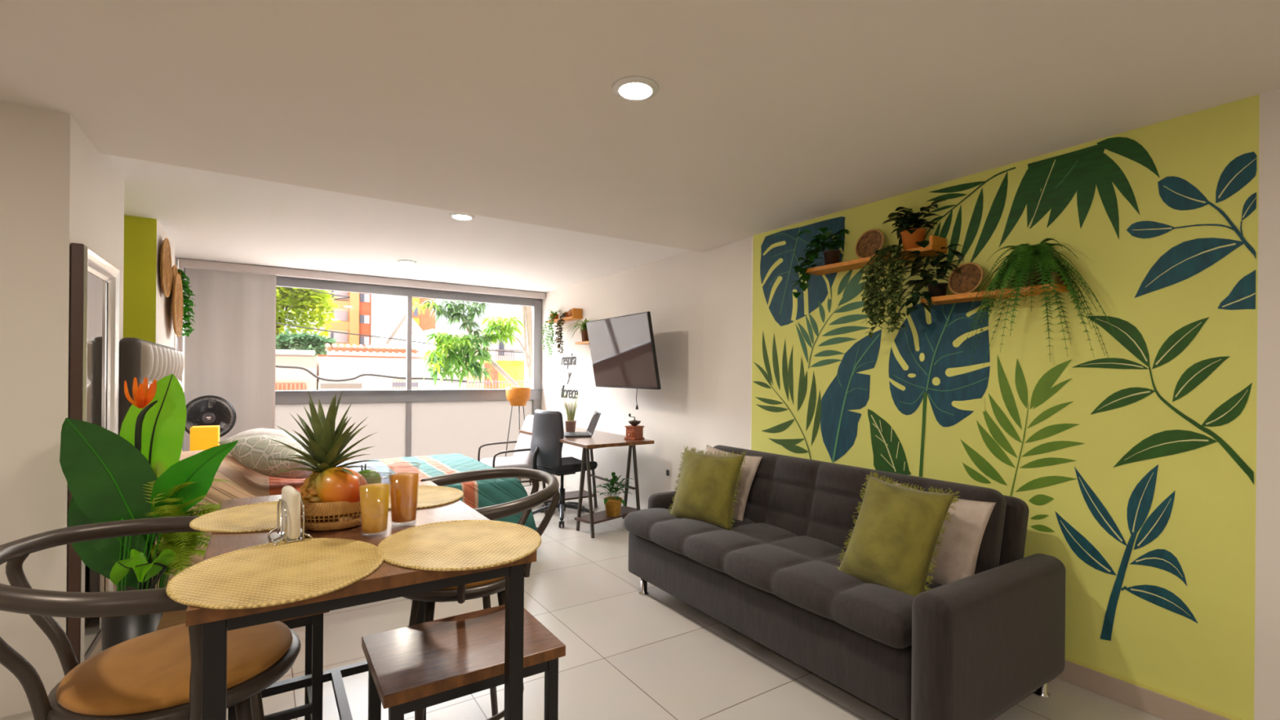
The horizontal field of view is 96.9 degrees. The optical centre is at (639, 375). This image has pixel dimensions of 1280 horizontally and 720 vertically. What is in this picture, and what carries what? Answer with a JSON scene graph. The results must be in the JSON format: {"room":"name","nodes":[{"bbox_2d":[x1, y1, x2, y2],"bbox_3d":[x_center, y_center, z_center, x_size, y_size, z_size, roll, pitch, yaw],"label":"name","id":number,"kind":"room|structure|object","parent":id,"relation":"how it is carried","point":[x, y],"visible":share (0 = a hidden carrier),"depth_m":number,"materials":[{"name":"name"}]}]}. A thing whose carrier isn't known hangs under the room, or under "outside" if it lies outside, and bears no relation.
{"room":"studio apartment","nodes":[
{"label":"studio apartment","id":0,"kind":"room"},
{"bbox_2d":[0,101,178,717],"bbox_3d":[-4.194,0.013,3.238,2.180,2.500,3.870,0,0,-34],"label":"wall","id":1,"kind":"structure","parent":0,"point":[57,190],"depth_m":2.18,"materials":[{"name":"paint"}]},
{"bbox_2d":[160,237,172,297],"bbox_3d":[-3.397,-0.770,4.055,0.031,0.422,0.422,0,0,-34],"label":"wall basket","id":2,"kind":"object","parent":1,"relation":"attached to","point":[166,269],"visible":1,"depth_m":4.10,"materials":[{"name":"wicker"}]},
{"bbox_2d":[170,264,177,301],"bbox_3d":[-3.664,-0.712,4.455,0.031,0.312,0.312,0,0,-34],"label":"wall basket","id":3,"kind":"object","parent":1,"relation":"attached to","point":[175,271],"visible":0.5,"depth_m":4.37,"materials":[{"name":"wicker"}]},
{"bbox_2d":[171,273,182,337],"bbox_3d":[-3.597,-0.541,4.404,0.031,0.492,0.492,0,0,-34],"label":"wall basket","id":4,"kind":"object","parent":1,"relation":"attached to","point":[177,290],"visible":1,"depth_m":4.46,"materials":[{"name":"wicker"}]},
{"bbox_2d":[177,268,195,337],"bbox_3d":[-3.865,-0.607,4.791,0.161,0.564,0.254,0,0,-17],"label":"ivy","id":5,"kind":"object","parent":1,"relation":"hanging from","point":[187,291],"visible":0.66,"depth_m":4.81,"materials":[{"name":"green plant"}]},
{"bbox_2d":[176,267,542,461],"bbox_3d":[-2.773,0.113,6.245,3.630,2.335,0.125,0,0,-34],"label":"window","id":6,"kind":"structure","parent":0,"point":[408,422],"depth_m":6.43,"materials":[{"name":"grey metal"}]},
{"bbox_2d":[177,257,545,451],"bbox_3d":[-2.724,0.067,6.178,3.602,2.249,0.085,0,0,-34],"label":"curtain","id":7,"kind":"object","parent":6,"relation":"attached to","point":[230,351],"visible":0.72,"depth_m":5.43,"materials":[{"name":"white fabric"}]},
{"bbox_2d":[0,478,1164,719],"bbox_3d":[-1.011,1.351,1.827,5.950,0.120,9.750,0,0,-34],"label":"floor","id":8,"kind":"structure","parent":0,"point":[630,655],"depth_m":2.54,"materials":[{"name":"tile"}]},
{"bbox_2d":[67,242,119,664],"bbox_3d":[-2.385,0.369,2.489,0.046,1.780,0.620,0,0,-34],"label":"mirror","id":9,"kind":"object","parent":8,"relation":"on","point":[95,281],"visible":0.45,"depth_m":2.42,"materials":[{"name":"silver metal"}]},
{"bbox_2d":[84,271,107,657],"bbox_3d":[-2.391,0.369,2.485,0.001,1.620,0.460,0,0,-34],"label":"mirror glass","id":10,"kind":"object","parent":9,"relation":"attached to","point":[97,288],"depth_m":2.50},
{"bbox_2d":[59,373,238,650],"bbox_3d":[-1.687,0.640,2.071,0.414,1.290,0.567,0,0,32],"label":"potted plant","id":11,"kind":"object","parent":8,"relation":"on","point":[137,473],"visible":0.63,"depth_m":2.01,"materials":[{"name":"green plant"}]},
{"bbox_2d":[101,613,163,650],"bbox_3d":[-1.800,1.054,2.053,0.224,0.460,0.224,1,0,-33],"label":"planter","id":12,"kind":"object","parent":11,"relation":"on","point":[115,630],"depth_m":1.95,"materials":[{"name":"black"}]},
{"bbox_2d":[0,515,301,719],"bbox_3d":[-1.048,0.818,1.226,0.538,0.949,0.637,0,0,-32],"label":"bar chair","id":13,"kind":"object","parent":8,"relation":"on","point":[156,675],"visible":0.71,"depth_m":1.14,"materials":[{"name":"brown metal"}]},
{"bbox_2d":[185,395,236,437],"bbox_3d":[-3.773,0.720,4.966,0.387,1.094,0.380,0,0,-34],"label":"pedestal fan","id":14,"kind":"object","parent":8,"relation":"on","point":[200,414],"visible":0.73,"depth_m":4.91,"materials":[{"name":"black plastic"}]},
{"bbox_2d":[155,609,329,719],"bbox_3d":[-1.219,0.989,1.765,0.410,0.601,0.382,0,0,-34],"label":"wooden stool","id":15,"kind":"object","parent":8,"relation":"on","point":[312,709],"visible":0.16,"depth_m":1.71,"materials":[{"name":"brown wood"}]},
{"bbox_2d":[116,337,537,591],"bbox_3d":[-2.090,0.527,4.108,2.288,1.430,1.567,0,0,-34],"label":"bed","id":16,"kind":"object","parent":8,"relation":"on","point":[139,358],"visible":0.22,"depth_m":3.75,"materials":[{"name":"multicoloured fabric"}]},
{"bbox_2d":[151,449,269,588],"bbox_3d":[-2.725,0.844,3.689,0.520,0.650,1.567,1,0,-33],"label":"quilt","id":17,"kind":"object","parent":16,"relation":"on","point":[250,483],"depth_m":3.33,"materials":[{"name":"fabric"}]},
{"bbox_2d":[217,435,312,479],"bbox_3d":[-2.302,0.526,3.624,0.442,0.321,0.671,0,0,-14],"label":"bed pillow","id":18,"kind":"object","parent":16,"relation":"on","point":[254,452],"visible":0.77,"depth_m":3.37,"materials":[{"name":"beige fabric"}]},
{"bbox_2d":[225,428,306,445],"bbox_3d":[-2.700,0.501,4.128,0.438,0.246,0.601,0,0,-24],"label":"bed pillow","id":19,"kind":"object","parent":16,"relation":"on","point":[279,433],"visible":0.26,"depth_m":3.97,"materials":[{"name":"white fabric"}]},
{"bbox_2d":[185,480,537,719],"bbox_3d":[-0.735,0.833,1.455,0.595,0.920,0.942,0,0,-34],"label":"dining table","id":20,"kind":"object","parent":8,"relation":"on","point":[388,581],"visible":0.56,"depth_m":1.20,"materials":[{"name":"brown wood"}]},
{"bbox_2d":[189,501,302,533],"bbox_3d":[-0.976,0.368,1.503,0.342,0.004,0.342,0,0,-38],"label":"placemat","id":21,"kind":"object","parent":20,"relation":"on","point":[257,517],"visible":0.64,"depth_m":1.44,"materials":[{"name":"wicker"}]},
{"bbox_2d":[165,537,383,608],"bbox_3d":[-0.687,0.371,1.097,0.352,0.004,0.398,0,0,-30],"label":"placemat","id":22,"kind":"object","parent":20,"relation":"on","point":[268,574],"visible":1,"depth_m":1.06,"materials":[{"name":"wicker"}]},
{"bbox_2d":[267,485,313,545],"bbox_3d":[-0.796,0.315,1.292,0.076,0.115,0.104,0,0,-42],"label":"napkin holder","id":23,"kind":"object","parent":20,"relation":"on","point":[291,500],"visible":1,"depth_m":1.26,"materials":[{"name":"metal"}]},
{"bbox_2d":[300,501,361,531],"bbox_3d":[-0.755,0.335,1.409,0.179,0.072,0.152,0,0,-34],"label":"fruit basket","id":24,"kind":"object","parent":20,"relation":"on","point":[351,517],"visible":0.59,"depth_m":1.35,"materials":[{"name":"wicker"}]},
{"bbox_2d":[268,390,383,522],"bbox_3d":[-0.785,0.199,1.418,0.277,0.332,0.261,0,0,39],"label":"pineapple","id":25,"kind":"object","parent":24,"relation":"in","point":[325,445],"visible":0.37,"depth_m":1.39,"materials":[{"name":"green plant"}]},
{"bbox_2d":[315,466,367,502],"bbox_3d":[-0.730,0.278,1.390,0.118,0.107,0.096,0,0,-4],"label":"mango","id":26,"kind":"object","parent":24,"relation":"in","point":[331,485],"visible":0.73,"depth_m":1.35,"materials":[{"name":"orange food"}]},
{"bbox_2d":[357,463,381,484],"bbox_3d":[-0.736,0.276,1.529,0.072,0.075,0.072,0,0,-34],"label":"citrus","id":27,"kind":"object","parent":24,"relation":"in","point":[371,476],"visible":0.5,"depth_m":1.51,"materials":[{"name":"green food"}]},
{"bbox_2d":[359,483,390,533],"bbox_3d":[-0.620,0.303,1.326,0.074,0.142,0.074,0,0,-34],"label":"glass","id":28,"kind":"object","parent":20,"relation":"on","point":[374,497],"visible":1,"depth_m":1.30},
{"bbox_2d":[389,472,418,522],"bbox_3d":[-0.592,0.299,1.423,0.077,0.152,0.077,0,0,-34],"label":"glass","id":29,"kind":"object","parent":20,"relation":"on","point":[403,486],"visible":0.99,"depth_m":1.40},
{"bbox_2d":[388,485,463,510],"bbox_3d":[-0.703,0.371,1.737,0.310,0.004,0.342,0,0,-34],"label":"placemat","id":30,"kind":"object","parent":20,"relation":"on","point":[428,496],"visible":0.38,"depth_m":1.74,"materials":[{"name":"wicker"}]},
{"bbox_2d":[376,520,541,571],"bbox_3d":[-0.401,0.373,1.274,0.348,0.004,0.390,0,0,-36],"label":"placemat","id":31,"kind":"object","parent":20,"relation":"on","point":[455,544],"visible":1,"depth_m":1.25,"materials":[{"name":"wicker"}]},
{"bbox_2d":[361,604,565,719],"bbox_3d":[-0.468,0.996,1.485,0.435,0.601,0.337,0,0,-34],"label":"wooden stool","id":32,"kind":"object","parent":8,"relation":"on","point":[419,666],"visible":0.79,"depth_m":1.43,"materials":[{"name":"brown wood"}]},
{"bbox_2d":[403,467,559,719],"bbox_3d":[-0.557,0.822,1.910,0.538,0.949,0.637,0,0,-30],"label":"dining chair","id":33,"kind":"object","parent":8,"relation":"on","point":[484,588],"visible":0.48,"depth_m":1.80,"materials":[{"name":"brown metal"}]},
{"bbox_2d":[477,414,540,482],"bbox_3d":[-1.282,0.859,5.907,0.664,0.863,0.702,0,0,-27],"label":"armchair","id":34,"kind":"object","parent":8,"relation":"on","point":[522,457],"visible":0.51,"depth_m":5.84,"materials":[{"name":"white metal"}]},
{"bbox_2d":[480,456,533,469],"bbox_3d":[-1.316,0.934,5.890,0.580,0.110,0.620,0,0,-27],"label":"seat cushion","id":35,"kind":"object","parent":34,"relation":"on","point":[507,461],"depth_m":5.71,"materials":[{"name":"grey fabric"}]},
{"bbox_2d":[512,414,533,465],"bbox_3d":[-1.154,0.690,5.973,0.252,0.522,0.600,0,0,-28],"label":"cushion","id":36,"kind":"object","parent":34,"relation":"on","point":[524,441],"depth_m":5.94,"materials":[{"name":"grey fabric"}]},
{"bbox_2d":[505,386,532,486],"bbox_3d":[-1.392,0.713,6.508,0.360,1.151,0.364,0,0,-34],"label":"planter","id":37,"kind":"object","parent":8,"relation":"on","point":[517,396],"visible":0.72,"depth_m":6.42,"materials":[{"name":"orange ceramic"}]},
{"bbox_2d":[506,386,530,405],"bbox_3d":[-1.398,0.243,6.511,0.280,0.210,0.280,1,0,-33],"label":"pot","id":38,"kind":"object","parent":37,"relation":"on","point":[517,396],"depth_m":6.41,"materials":[{"name":"orange ceramic"}]},
{"bbox_2d":[530,408,597,527],"bbox_3d":[-0.721,0.801,5.147,0.675,0.985,0.646,0,0,-42],"label":"office chair","id":39,"kind":"object","parent":8,"relation":"on","point":[548,428],"visible":0.82,"depth_m":4.93,"materials":[{"name":"black plastic"}]},
{"bbox_2d":[519,426,653,538],"bbox_3d":[-0.528,0.921,5.208,0.672,0.753,1.421,0,0,-34],"label":"desk","id":40,"kind":"object","parent":8,"relation":"on","point":[599,439],"visible":0.67,"depth_m":4.79,"materials":[{"name":"brown wood"}]},
{"bbox_2d":[546,489,594,502],"bbox_3d":[-0.739,1.184,5.550,0.570,0.018,0.275,1,0,-33],"label":"shelf","id":41,"kind":"object","parent":40,"relation":"attached to","point":[569,495],"depth_m":5.56,"materials":[{"name":"brown wood"}]},
{"bbox_2d":[561,390,582,431],"bbox_3d":[-0.656,0.334,5.454,0.222,0.420,0.216,0,0,33],"label":"potted grass","id":42,"kind":"object","parent":40,"relation":"on","point":[570,423],"depth_m":5.43,"materials":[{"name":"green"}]},
{"bbox_2d":[564,419,576,431],"bbox_3d":[-0.668,0.488,5.460,0.114,0.110,0.114,1,0,-33],"label":"pot","id":43,"kind":"object","parent":42,"relation":"on","point":[570,424],"depth_m":5.42,"materials":[{"name":"beige ceramic"}]},
{"bbox_2d":[564,410,601,437],"bbox_3d":[-0.534,0.437,5.148,0.314,0.214,0.330,0,0,-13],"label":"laptop","id":44,"kind":"object","parent":40,"relation":"on","point":[592,425],"visible":0.93,"depth_m":5.10,"materials":[{"name":"grey plastic"}]},
{"bbox_2d":[574,506,641,524],"bbox_3d":[-0.261,1.188,4.835,0.224,0.018,0.598,0,0,42],"label":"shelf","id":45,"kind":"object","parent":40,"relation":"attached to","point":[598,517],"depth_m":4.73,"materials":[{"name":"brown wood"}]},
{"bbox_2d":[624,413,644,439],"bbox_3d":[-0.050,0.438,4.874,0.132,0.219,0.125,0,0,-45],"label":"coffee grinder","id":46,"kind":"object","parent":40,"relation":"on","point":[633,432],"visible":1,"depth_m":4.84,"materials":[{"name":"red wood"}]},
{"bbox_2d":[623,444,1065,719],"bbox_3d":[0.799,0.883,2.899,0.954,0.849,2.030,0,0,-34],"label":"sofa","id":47,"kind":"object","parent":8,"relation":"on","point":[975,646],"visible":0.71,"depth_m":2.27,"materials":[{"name":"grey fabric"}]},
{"bbox_2d":[667,445,746,531],"bbox_3d":[0.382,0.647,3.275,0.475,0.443,0.206,0,0,42],"label":"throw cushion","id":48,"kind":"object","parent":47,"relation":"on","point":[705,489],"visible":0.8,"depth_m":3.20,"materials":[{"name":"green fabric"}]},
{"bbox_2d":[705,444,762,520],"bbox_3d":[0.499,0.649,3.404,0.172,0.416,0.454,0,0,-42],"label":"throw cushion","id":49,"kind":"object","parent":47,"relation":"on","point":[752,463],"visible":0.23,"depth_m":3.28,"materials":[{"name":"beige fabric"}]},
{"bbox_2d":[835,471,959,596],"bbox_3d":[1.024,0.652,2.303,0.238,0.459,0.436,0,0,-34],"label":"throw cushion","id":50,"kind":"object","parent":47,"relation":"on","point":[891,544],"visible":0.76,"depth_m":2.23,"materials":[{"name":"green fabric"}]},
{"bbox_2d":[893,481,995,585],"bbox_3d":[1.203,0.670,2.359,0.196,0.379,0.434,0,0,-37],"label":"throw cushion","id":51,"kind":"object","parent":47,"relation":"on","point":[957,559],"visible":0.34,"depth_m":2.24,"materials":[{"name":"beige fabric"}]},
{"bbox_3d":[-3.430,0.991,4.475,0.434,0.561,0.360,0,0,-33],"label":"nightstand","id":52,"kind":"object","parent":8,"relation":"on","visible":0},
{"bbox_2d":[190,425,219,450],"bbox_3d":[-3.409,0.555,4.445,0.175,0.310,0.160,0,0,-34],"label":"table lamp","id":53,"kind":"object","parent":52,"relation":"on","point":[202,437],"visible":0.72,"depth_m":4.38,"materials":[{"name":"yellow"}]},
{"bbox_2d":[591,471,633,516],"bbox_3d":[-0.244,1.003,4.766,0.384,0.352,0.367,0,0,-3],"label":"potted plant","id":54,"kind":"object","parent":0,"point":[612,504],"visible":1,"depth_m":4.74,"materials":[{"name":"green plant"}]},
{"bbox_2d":[0,0,1279,293],"bbox_3d":[-1.045,-1.109,1.910,5.550,0.200,9.550,0,0,-34],"label":"ceiling","id":55,"kind":"structure","parent":0,"point":[763,116],"depth_m":2.11,"materials":[{"name":"paint"}]},
{"bbox_2d":[397,259,416,263],"bbox_3d":[-2.156,-1.048,5.246,0.164,0.012,0.164,0,0,-34],"label":"recessed light","id":56,"kind":"object","parent":55,"relation":"in","point":[403,261],"visible":1,"depth_m":5.21,"materials":[{"name":"white paint"}]},
{"bbox_2d":[400,261,413,263],"bbox_3d":[-2.156,-1.043,5.246,0.116,0.001,0.116,0,0,-34],"label":"diffuser","id":57,"kind":"object","parent":56,"relation":"attached to","point":[404,262],"depth_m":5.24,"materials":[{"name":"white plastic"}]},
{"bbox_2d":[448,212,475,219],"bbox_3d":[-1.166,-1.039,3.713,0.164,0.012,0.164,0,0,-34],"label":"recessed light","id":58,"kind":"object","parent":55,"relation":"in","point":[459,215],"visible":0.98,"depth_m":3.69,"materials":[{"name":"white paint"}]},
{"bbox_2d":[453,214,471,219],"bbox_3d":[-1.166,-1.035,3.713,0.116,0.001,0.116,0,0,-34],"label":"diffuser","id":59,"kind":"object","parent":58,"relation":"attached to","point":[460,217],"depth_m":3.72,"materials":[{"name":"white plastic"}]},
{"bbox_2d":[612,75,658,100],"bbox_3d":[-0.015,-0.994,1.975,0.164,0.012,0.164,0,0,-34],"label":"recessed light","id":60,"kind":"object","parent":55,"relation":"in","point":[631,87],"visible":1,"depth_m":1.96,"materials":[{"name":"white paint"}]},
{"bbox_2d":[618,83,652,99],"bbox_3d":[-0.015,-0.990,1.975,0.116,0.001,0.116,0,0,-34],"label":"diffuser","id":61,"kind":"object","parent":60,"relation":"attached to","point":[630,91],"depth_m":1.97,"materials":[{"name":"white plastic"}]},
{"bbox_2d":[541,88,1279,719],"bbox_3d":[1.373,0.062,3.397,0.260,2.500,9.750,0,0,-34],"label":"wall","id":62,"kind":"structure","parent":0,"point":[710,314],"depth_m":2.36,"materials":[{"name":"paint"}]},
{"bbox_2d":[546,307,582,323],"bbox_3d":[-0.883,-0.687,6.571,0.130,0.112,0.700,0,0,-34],"label":"wall shelf","id":63,"kind":"object","parent":62,"relation":"attached to","point":[576,313],"visible":0.97,"depth_m":6.30,"materials":[{"name":"brown wood"}]},
{"bbox_2d":[540,309,560,359],"bbox_3d":[-1.049,-0.489,6.758,0.186,0.593,0.358,0,0,-34],"label":"trailing plant","id":64,"kind":"object","parent":63,"relation":"on","point":[553,316],"visible":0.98,"depth_m":6.71,"materials":[{"name":"green plant"}]},
{"bbox_2d":[553,311,568,353],"bbox_3d":[-0.886,-0.486,6.482,0.182,0.481,0.170,0,0,-34],"label":"trailing plant","id":65,"kind":"object","parent":63,"relation":"on","point":[565,314],"visible":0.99,"depth_m":6.45,"materials":[{"name":"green plant"}]},
{"bbox_2d":[568,308,572,316],"bbox_3d":[-0.766,-0.702,6.420,0.100,0.100,0.100,0,0,-34],"label":"ball","id":66,"kind":"object","parent":63,"relation":"on","point":[570,312],"visible":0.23,"depth_m":6.38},
{"bbox_2d":[560,353,577,399],"bbox_3d":[-0.821,0.007,6.578,0.004,0.519,0.441,0,0,-34],"label":"wall lettering","id":67,"kind":"object","parent":62,"relation":"attached to","point":[563,357],"depth_m":6.59,"materials":[{"name":"black plastic"}]},
{"bbox_2d":[574,341,589,344],"bbox_3d":[-0.461,-0.393,5.928,0.130,0.112,0.700,0,0,-34],"label":"wall shelf","id":68,"kind":"object","parent":62,"relation":"attached to","point":[581,342],"visible":0.19,"depth_m":6.09,"materials":[{"name":"brown wood"}]},
{"bbox_2d":[564,318,591,341],"bbox_3d":[-0.633,-0.483,6.038,0.283,0.245,0.554,0,0,-34],"label":"spider plant","id":69,"kind":"object","parent":68,"relation":"on","point":[584,336],"visible":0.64,"depth_m":6.04,"materials":[{"name":"green plant"}]},
{"bbox_2d":[805,235,946,275],"bbox_3d":[1.282,-0.660,3.177,0.145,0.074,0.800,0,0,-34],"label":"wall shelf","id":70,"kind":"object","parent":62,"relation":"attached to","point":[935,243],"visible":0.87,"depth_m":3.11,"materials":[{"name":"brown wood"}]},
{"bbox_2d":[791,226,848,297],"bbox_3d":[1.066,-0.674,3.421,0.222,0.404,0.332,0,0,-34],"label":"pothos","id":71,"kind":"object","parent":70,"relation":"on","point":[832,255],"visible":0.94,"depth_m":3.40,"materials":[{"name":"green plant"}]},
{"bbox_2d":[823,249,840,265],"bbox_3d":[1.145,-0.693,3.380,0.100,0.090,0.100,1,0,-33],"label":"pot","id":72,"kind":"object","parent":71,"relation":"on","point":[831,256],"depth_m":3.34,"materials":[{"name":"brown ceramic"}]},
{"bbox_2d":[854,228,884,258],"bbox_3d":[1.287,-0.735,3.180,0.056,0.175,0.180,0,0,-34],"label":"woven plate","id":73,"kind":"object","parent":70,"relation":"on","point":[872,240],"visible":0.82,"depth_m":3.19,"materials":[{"name":"wicker"}]},
{"bbox_2d":[858,244,909,337],"bbox_3d":[1.305,-0.445,2.996,0.185,0.493,0.274,0,0,-34],"label":"trailing plant","id":74,"kind":"object","parent":70,"relation":"on","point":[871,291],"visible":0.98,"depth_m":2.97,"materials":[{"name":"green plant"}]},
{"bbox_2d":[882,199,946,249],"bbox_3d":[1.403,-0.773,2.939,0.191,0.254,0.305,0,0,-34],"label":"potted plant","id":75,"kind":"object","parent":70,"relation":"on","point":[908,236],"visible":0.95,"depth_m":2.92,"materials":[{"name":"green plant"}]},
{"bbox_2d":[920,271,1068,305],"bbox_3d":[1.630,-0.399,2.647,0.145,0.074,0.580,0,0,-34],"label":"wall shelf","id":76,"kind":"object","parent":62,"relation":"attached to","point":[964,297],"visible":0.57,"depth_m":2.60,"materials":[{"name":"brown wood"}]},
{"bbox_2d":[892,240,963,315],"bbox_3d":[1.426,-0.477,2.842,0.255,0.364,0.324,0,0,-34],"label":"trailing plant","id":77,"kind":"object","parent":76,"relation":"on","point":[935,288],"visible":0.91,"depth_m":2.83,"materials":[{"name":"green plant"}]},
{"bbox_2d":[947,262,983,293],"bbox_3d":[1.574,-0.467,2.742,0.052,0.161,0.166,0,0,-34],"label":"woven plate","id":78,"kind":"object","parent":76,"relation":"on","point":[971,276],"visible":0.91,"depth_m":2.75,"materials":[{"name":"wicker"}]},
{"bbox_2d":[961,237,1115,365],"bbox_3d":[1.631,-0.316,2.433,0.359,0.552,0.584,0,0,-34],"label":"fern","id":79,"kind":"object","parent":76,"relation":"on","point":[1032,264],"visible":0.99,"depth_m":2.40,"materials":[{"name":"green plant"}]},
{"bbox_2d":[752,137,1257,640],"bbox_3d":[1.473,0.053,3.005,0.002,2.066,2.451,0,0,-34],"label":"wall mural","id":80,"kind":"object","parent":62,"relation":"attached to","point":[926,359],"visible":0.98,"depth_m":2.59,"materials":[{"name":"teal paint"}]},
{"bbox_2d":[1055,656,1244,719],"bbox_3d":[2.304,1.275,1.730,0.010,0.090,5.530,0,0,-34],"label":"baseboard","id":81,"kind":"structure","parent":62,"relation":"attached to","point":[1155,704],"depth_m":2.25,"materials":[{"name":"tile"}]},
{"bbox_3d":[-0.024,-0.160,5.171,0.232,0.260,0.152,0,0,-33],"label":"tv bracket","id":82,"kind":"object","parent":62,"relation":"attached to","visible":0},
{"bbox_2d":[586,311,661,409],"bbox_3d":[-0.123,-0.103,5.048,0.264,0.820,1.100,0,0,-32],"label":"television","id":83,"kind":"object","parent":82,"relation":"attached to","point":[623,348],"visible":1,"depth_m":4.92,"materials":[{"name":"black plastic"}]},
{"label":"outside","id":84,"kind":"structure","parent":0,"visible":0},
{"bbox_2d":[275,364,466,382],"bbox_3d":[-5.644,-0.045,11.854,4.038,0.376,0.048,0,0,-34],"label":"overhead cable","id":85,"kind":"object","parent":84,"point":[278,366],"visible":0.84,"depth_m":11.70,"materials":[{"name":"grey plastic"}]},
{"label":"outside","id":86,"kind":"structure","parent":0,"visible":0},
{"bbox_2d":[275,322,528,353],"bbox_3d":[-4.774,-0.774,11.826,5.444,0.498,0.026,0,0,-34],"label":"overhead cable","id":87,"kind":"object","parent":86,"point":[276,322],"visible":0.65,"depth_m":11.34,"materials":[{"name":"grey plastic"}]},
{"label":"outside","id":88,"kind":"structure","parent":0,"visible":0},
{"bbox_3d":[-14.882,1.721,33.332,90.000,0.100,57.000,0,0,-33],"label":"ground","id":89,"kind":"structure","parent":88,"visible":0},
{"bbox_2d":[183,349,316,391],"bbox_3d":[-9.267,0.569,13.177,2.900,2.300,2.600,0,0,-34],"label":"house","id":90,"kind":"structure","parent":89,"relation":"on","point":[286,379],"depth_m":12.79,"materials":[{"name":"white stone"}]},
{"bbox_2d":[275,328,339,357],"bbox_3d":[-9.532,0.216,15.811,2.242,3.010,1.208,0,0,-34],"label":"bush","id":91,"kind":"object","parent":89,"relation":"on","point":[304,341],"visible":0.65,"depth_m":15.70,"materials":[{"name":"green plant"}]},
{"bbox_2d":[275,286,340,339],"bbox_3d":[-10.822,-1.066,16.832,3.221,5.549,2.490,0,0,-43],"label":"tree","id":92,"kind":"object","parent":89,"relation":"on","point":[292,299],"visible":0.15,"depth_m":16.75,"materials":[{"name":"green plant"}]},
{"bbox_2d":[307,290,370,356],"bbox_3d":[-16.533,-3.094,30.952,2.550,9.500,6.100,0,0,-34],"label":"apartment building","id":93,"kind":"structure","parent":89,"relation":"on","point":[353,315],"depth_m":28.73,"materials":[{"name":"beige"}]},
{"bbox_2d":[316,343,451,390],"bbox_3d":[-6.811,0.474,14.904,3.100,2.534,2.630,0,0,-34],"label":"wall","id":94,"kind":"structure","parent":89,"relation":"on","point":[343,362],"depth_m":13.81,"materials":[{"name":"paint"}]},
{"bbox_2d":[391,381,417,389],"bbox_3d":[-5.798,0.395,14.009,0.600,0.510,0.020,1,0,-33],"label":"grille","id":95,"kind":"object","parent":94,"relation":"attached to","point":[395,384],"depth_m":13.97,"materials":[{"name":"silver metal"}]},
{"bbox_2d":[369,312,422,347],"bbox_3d":[-10.434,-0.522,27.211,4.171,4.462,5.095,0,0,-34],"label":"gabled house","id":96,"kind":"structure","parent":89,"relation":"on","point":[396,328],"depth_m":24.65,"materials":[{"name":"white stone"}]},
{"bbox_2d":[370,293,435,344],"bbox_3d":[-13.978,-3.572,32.461,3.330,10.500,6.400,0,0,-34],"label":"apartment building","id":97,"kind":"structure","parent":89,"relation":"on","point":[384,308],"depth_m":29.40,"materials":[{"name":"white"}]},
{"bbox_2d":[412,328,528,389],"bbox_3d":[-5.004,0.057,24.318,8.500,3.400,4.920,0,0,-34],"label":"building block","id":98,"kind":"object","parent":89,"relation":"on","point":[496,355],"visible":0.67,"depth_m":21.56,"materials":[{"name":"grey"}]},
{"bbox_2d":[412,299,532,388],"bbox_3d":[-2.986,-0.366,10.678,2.652,4.288,1.332,0,0,-34],"label":"broadleaf tree","id":99,"kind":"object","parent":89,"relation":"on","point":[455,355],"visible":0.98,"depth_m":10.53,"materials":[{"name":"green plant"}]},
{"bbox_2d":[452,360,528,389],"bbox_3d":[-5.402,0.628,18.544,3.130,2.250,3.115,0,0,-34],"label":"annex","id":100,"kind":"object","parent":89,"relation":"on","point":[514,369],"visible":0.2,"depth_m":18.72,"materials":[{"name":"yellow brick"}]},
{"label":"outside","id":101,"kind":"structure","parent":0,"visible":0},
{"bbox_2d":[313,290,350,301],"bbox_3d":[-5.984,-1.545,11.020,0.635,0.162,0.020,0,0,-34],"label":"overhead cable","id":102,"kind":"object","parent":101,"point":[346,297],"visible":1,"depth_m":11.07,"materials":[{"name":"grey plastic"}]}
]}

